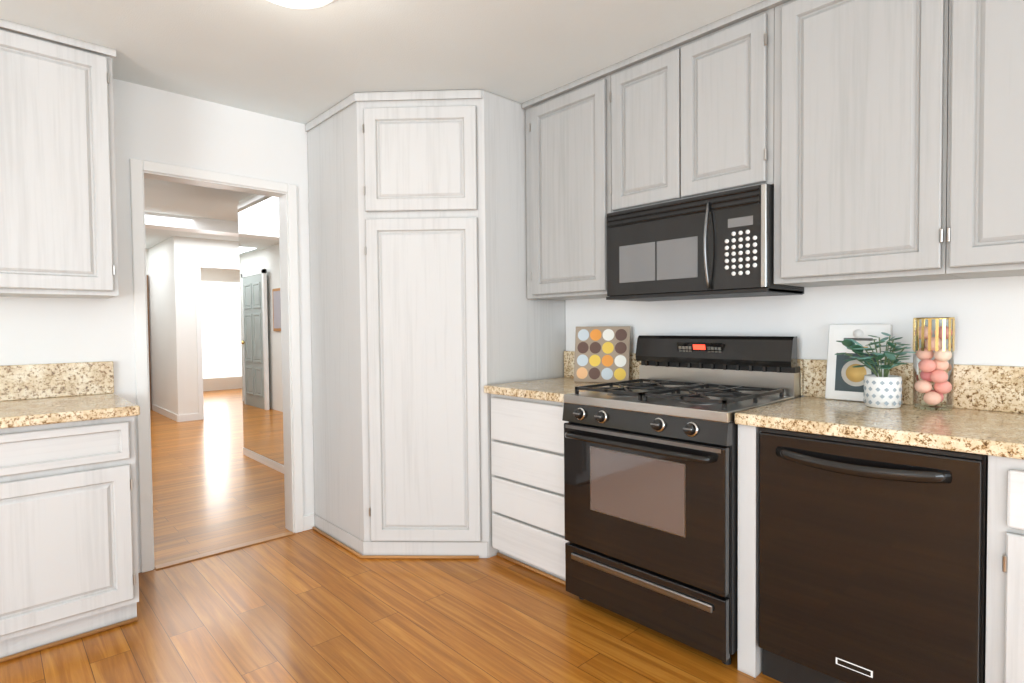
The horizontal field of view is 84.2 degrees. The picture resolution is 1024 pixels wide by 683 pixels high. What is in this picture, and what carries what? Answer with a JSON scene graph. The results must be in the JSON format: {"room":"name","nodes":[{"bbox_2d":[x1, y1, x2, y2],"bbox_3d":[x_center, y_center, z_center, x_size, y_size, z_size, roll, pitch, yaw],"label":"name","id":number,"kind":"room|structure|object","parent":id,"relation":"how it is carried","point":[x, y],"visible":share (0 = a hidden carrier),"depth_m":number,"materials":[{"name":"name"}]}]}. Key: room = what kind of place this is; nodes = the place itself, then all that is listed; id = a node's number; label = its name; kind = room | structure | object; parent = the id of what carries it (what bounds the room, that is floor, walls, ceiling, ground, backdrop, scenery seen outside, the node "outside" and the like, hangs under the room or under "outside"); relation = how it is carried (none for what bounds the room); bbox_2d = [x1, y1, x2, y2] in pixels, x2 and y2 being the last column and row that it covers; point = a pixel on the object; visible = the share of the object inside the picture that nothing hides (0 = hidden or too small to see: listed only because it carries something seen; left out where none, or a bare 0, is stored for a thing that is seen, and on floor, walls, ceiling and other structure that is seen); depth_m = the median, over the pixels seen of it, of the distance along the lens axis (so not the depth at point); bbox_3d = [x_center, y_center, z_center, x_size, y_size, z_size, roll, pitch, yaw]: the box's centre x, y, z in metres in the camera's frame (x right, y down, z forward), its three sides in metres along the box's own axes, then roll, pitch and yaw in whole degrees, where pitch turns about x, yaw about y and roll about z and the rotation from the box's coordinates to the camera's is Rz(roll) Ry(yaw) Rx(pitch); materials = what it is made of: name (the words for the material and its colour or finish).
{"room":"kitchen","nodes":[
{"label":"kitchen","id":0,"kind":"room"},
{"bbox_2d":[146,249,151,391],"bbox_3d":[-6.688,-0.141,7.550,3.420,2.440,0.120,-2,2,-43],"label":"wall","id":1,"kind":"structure","parent":0,"point":[147,260],"depth_m":8.56,"materials":[{"name":"paint"}]},
{"bbox_2d":[146,275,151,409],"bbox_3d":[-5.783,0.030,8.284,0.835,2.040,0.037,-2,2,-43],"label":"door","id":2,"kind":"structure","parent":1,"relation":"in","point":[149,343],"depth_m":8.55,"materials":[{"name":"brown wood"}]},
{"bbox_2d":[0,79,314,572],"bbox_3d":[-2.798,-0.027,2.046,6.620,2.440,0.120,-2,2,-43],"label":"wall","id":3,"kind":"structure","parent":0,"point":[158,125],"depth_m":2.85,"materials":[{"name":"paint"}]},
{"bbox_2d":[0,361,113,400],"bbox_3d":[-2.710,0.200,2.031,2.116,0.155,0.022,-2,2,-43],"label":"backsplash","id":4,"kind":"structure","parent":3,"relation":"attached to","point":[17,382],"depth_m":2.59,"materials":[{"name":"beige stone"}]},
{"bbox_2d":[0,19,118,298],"bbox_3d":[-2.041,-0.730,2.418,0.534,1.066,0.343,-2,2,-43],"label":"upper cabinet","id":5,"kind":"object","parent":3,"relation":"attached to","point":[58,227],"visible":1,"depth_m":2.32,"materials":[{"name":"white wood"}]},
{"bbox_2d":[129,158,303,572],"bbox_3d":[-1.615,0.118,3.149,0.829,2.067,0.152,-2,2,-43],"label":"door frame","id":6,"kind":"structure","parent":3,"relation":"attached to","point":[284,193],"depth_m":3.13,"materials":[{"name":"white wood"}]},
{"bbox_2d":[148,239,175,413],"bbox_3d":[-4.941,-0.173,8.095,0.120,2.440,1.460,-2,2,-43],"label":"wall","id":7,"kind":"structure","parent":0,"point":[160,268],"depth_m":8.06,"materials":[{"name":"paint"}]},
{"bbox_2d":[168,236,238,414],"bbox_3d":[-3.020,-0.211,8.802,3.900,2.440,0.120,-2,2,-43],"label":"wall","id":8,"kind":"structure","parent":0,"point":[172,291],"depth_m":7.53,"materials":[{"name":"paint"}]},
{"bbox_2d":[152,262,239,421],"bbox_3d":[-4.445,-0.022,8.432,1.322,2.110,1.544,-2,2,-43],"label":"baseboard","id":9,"kind":"structure","parent":8,"relation":"attached to","point":[180,418],"depth_m":7.64,"materials":[{"name":"white wood"}]},
{"bbox_2d":[200,268,241,390],"bbox_3d":[-5.549,-0.264,11.611,3.780,2.440,0.120,-2,2,-43],"label":"wall","id":10,"kind":"structure","parent":0,"point":[218,275],"depth_m":11.30,"materials":[{"name":"paint"}]},
{"bbox_2d":[201,281,241,378],"bbox_3d":[-5.655,-0.238,11.417,1.800,1.900,0.010,-2,2,-43],"label":"room window","id":11,"kind":"structure","parent":10,"relation":"in","point":[221,329],"depth_m":11.28,"materials":[{"name":"white glass"}]},
{"bbox_2d":[239,194,277,462],"bbox_3d":[-1.516,-0.119,4.910,0.840,2.440,2.330,-2,2,-43],"label":"wall","id":12,"kind":"structure","parent":0,"point":[247,198],"depth_m":5.24,"materials":[{"name":"paint"}]},
{"bbox_2d":[237,195,283,473],"bbox_3d":[-1.881,-0.089,4.677,0.011,2.400,2.165,-2,2,-43],"label":"mirror","id":13,"kind":"object","parent":12,"relation":"attached to","point":[260,298],"visible":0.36,"depth_m":5.06,"materials":[{"name":"clear glass"}]},
{"bbox_2d":[303,513,314,530],"bbox_3d":[-1.231,1.095,3.433,0.069,0.090,0.014,-2,2,-43],"label":"baseboard","id":14,"kind":"structure","parent":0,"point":[308,520],"depth_m":3.42,"materials":[{"name":"white wood"}]},
{"bbox_2d":[0,0,763,248],"bbox_3d":[-2.152,-1.321,3.565,9.700,0.050,16.500,-2,2,-43],"label":"ceiling","id":15,"kind":"structure","parent":0,"point":[301,66],"depth_m":2.44,"materials":[{"name":"paint"}]},
{"bbox_2d":[145,212,238,236],"bbox_3d":[-3.228,-1.303,6.560,7.200,0.130,0.250,-2,2,-43],"label":"beam","id":16,"kind":"structure","parent":15,"relation":"attached to","point":[186,224],"depth_m":6.18,"materials":[{"name":"white paint"}]},
{"bbox_2d":[267,0,337,8],"bbox_3d":[-0.757,-1.221,1.929,0.380,0.084,0.380,-2,2,-43],"label":"dome ceiling light","id":17,"kind":"object","parent":15,"relation":"attached to","point":[303,4],"visible":1,"depth_m":2.00,"materials":[{"name":"white glass"}]},
{"bbox_2d":[0,388,781,682],"bbox_3d":[-2.128,1.168,3.634,9.700,0.050,16.500,-2,2,-43],"label":"floor","id":18,"kind":"structure","parent":0,"point":[310,606],"depth_m":2.39,"materials":[{"name":"brown wood"}]},
{"bbox_2d":[0,417,138,662],"bbox_3d":[-1.932,0.739,2.357,0.533,0.875,0.618,-2,2,-43],"label":"base cabinet","id":19,"kind":"object","parent":18,"relation":"on","point":[68,544],"depth_m":2.16,"materials":[{"name":"white wood"}]},
{"bbox_2d":[0,393,139,428],"bbox_3d":[-2.497,0.302,1.806,2.116,0.040,0.644,-2,2,-43],"label":"countertop","id":20,"kind":"structure","parent":19,"relation":"on","point":[31,411],"depth_m":2.23,"materials":[{"name":"beige stone"}]},
{"bbox_2d":[154,531,294,569],"bbox_3d":[-1.565,1.148,3.133,0.711,0.007,0.056,-2,2,-43],"label":"threshold","id":21,"kind":"object","parent":18,"relation":"on","point":[211,553],"depth_m":3.10,"materials":[{"name":"brown wood"}]},
{"bbox_2d":[305,89,565,558],"bbox_3d":[-0.458,-0.086,3.393,1.111,2.438,1.087,-2,2,-43],"label":"pantry","id":22,"kind":"object","parent":18,"relation":"on","point":[429,320],"visible":0.94,"depth_m":2.97,"materials":[{"name":"white wood"}]},
{"bbox_2d":[562,335,800,664],"bbox_3d":[0.701,0.565,2.426,0.709,1.167,0.754,-2,2,-43],"label":"range","id":23,"kind":"object","parent":18,"relation":"on","point":[651,494],"visible":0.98,"depth_m":2.22,"materials":[{"name":"black metal"}]},
{"bbox_2d":[484,351,1023,682],"bbox_3d":[1.234,0.622,1.941,0.645,1.070,3.357,-2,2,-43],"label":"base cabinet","id":24,"kind":"object","parent":18,"relation":"on","point":[985,416],"visible":0.58,"depth_m":1.96,"materials":[{"name":"white wood"}]},
{"bbox_2d":[574,326,630,382],"bbox_3d":[0.479,0.068,3.022,0.158,0.298,0.296,-2,2,-43],"label":"art tile","id":25,"kind":"structure","parent":24,"relation":"on","point":[602,354],"depth_m":3.02,"materials":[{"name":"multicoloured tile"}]},
{"bbox_2d":[825,324,891,401],"bbox_3d":[1.349,0.082,2.211,0.059,0.299,0.215,-2,2,-43],"label":"framed print","id":26,"kind":"object","parent":24,"relation":"on","point":[844,380],"visible":0.75,"depth_m":2.22,"materials":[{"name":"white paper"}]},
{"bbox_2d":[835,332,916,408],"bbox_3d":[1.296,0.103,2.041,0.215,0.269,0.258,-2,2,-43],"label":"potted plant","id":27,"kind":"object","parent":24,"relation":"on","point":[882,391],"visible":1,"depth_m":2.02,"materials":[{"name":"white ceramic"}]},
{"bbox_2d":[913,317,954,410],"bbox_3d":[1.485,0.076,1.997,0.118,0.321,0.118,-2,2,-43],"label":"vase","id":28,"kind":"object","parent":24,"relation":"on","point":[935,372],"visible":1,"depth_m":1.98,"materials":[{"name":"clear glass"}]},
{"bbox_2d":[758,427,987,682],"bbox_3d":[1.235,0.723,1.899,0.653,0.870,0.594,-2,2,-43],"label":"dishwasher","id":29,"kind":"object","parent":18,"relation":"on","point":[872,561],"visible":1,"depth_m":1.68,"materials":[{"name":"black metal"}]},
{"bbox_2d":[565,276,1023,396],"bbox_3d":[2.176,-0.060,1.468,0.120,2.440,7.500,-2,2,-43],"label":"wall","id":30,"kind":"structure","parent":0,"point":[987,314],"depth_m":2.28,"materials":[{"name":"paint"}]},
{"bbox_2d":[522,66,609,299],"bbox_3d":[0.386,-0.771,3.023,0.343,1.066,0.580,-2,2,-43],"label":"upper cabinet","id":31,"kind":"object","parent":30,"relation":"attached to","point":[567,127],"depth_m":2.88,"materials":[{"name":"white wood"}]},
{"bbox_2d":[610,39,673,212],"bbox_3d":[0.711,-0.954,2.666,0.343,0.686,0.375,-2,2,-43],"label":"upper cabinet","id":32,"kind":"object","parent":30,"relation":"attached to","point":[641,84],"depth_m":2.55,"materials":[{"name":"white wood"}]},
{"bbox_2d":[674,0,773,200],"bbox_3d":[0.970,-0.949,2.388,0.343,0.686,0.385,-2,2,-43],"label":"upper cabinet","id":33,"kind":"object","parent":30,"relation":"attached to","point":[724,67],"depth_m":2.26,"materials":[{"name":"white wood"}]},
{"bbox_2d":[606,183,803,300],"bbox_3d":[0.819,-0.400,2.513,0.422,0.407,0.752,-2,2,-43],"label":"over-the-range microwave","id":34,"kind":"object","parent":33,"relation":"attached to","point":[715,245],"visible":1,"depth_m":2.35,"materials":[{"name":"black metal"}]},
{"bbox_2d":[771,0,941,286],"bbox_3d":[1.285,-0.753,2.056,0.343,1.066,0.529,-2,2,-43],"label":"upper cabinet","id":35,"kind":"object","parent":30,"relation":"attached to","point":[875,141],"depth_m":1.94,"materials":[{"name":"white wood"}]},
{"bbox_2d":[938,0,1023,279],"bbox_3d":[1.635,-0.746,1.680,0.343,1.066,0.500,-2,2,-43],"label":"upper cabinet","id":36,"kind":"object","parent":30,"relation":"attached to","point":[981,50],"depth_m":1.69,"materials":[{"name":"white wood"}]}
]}

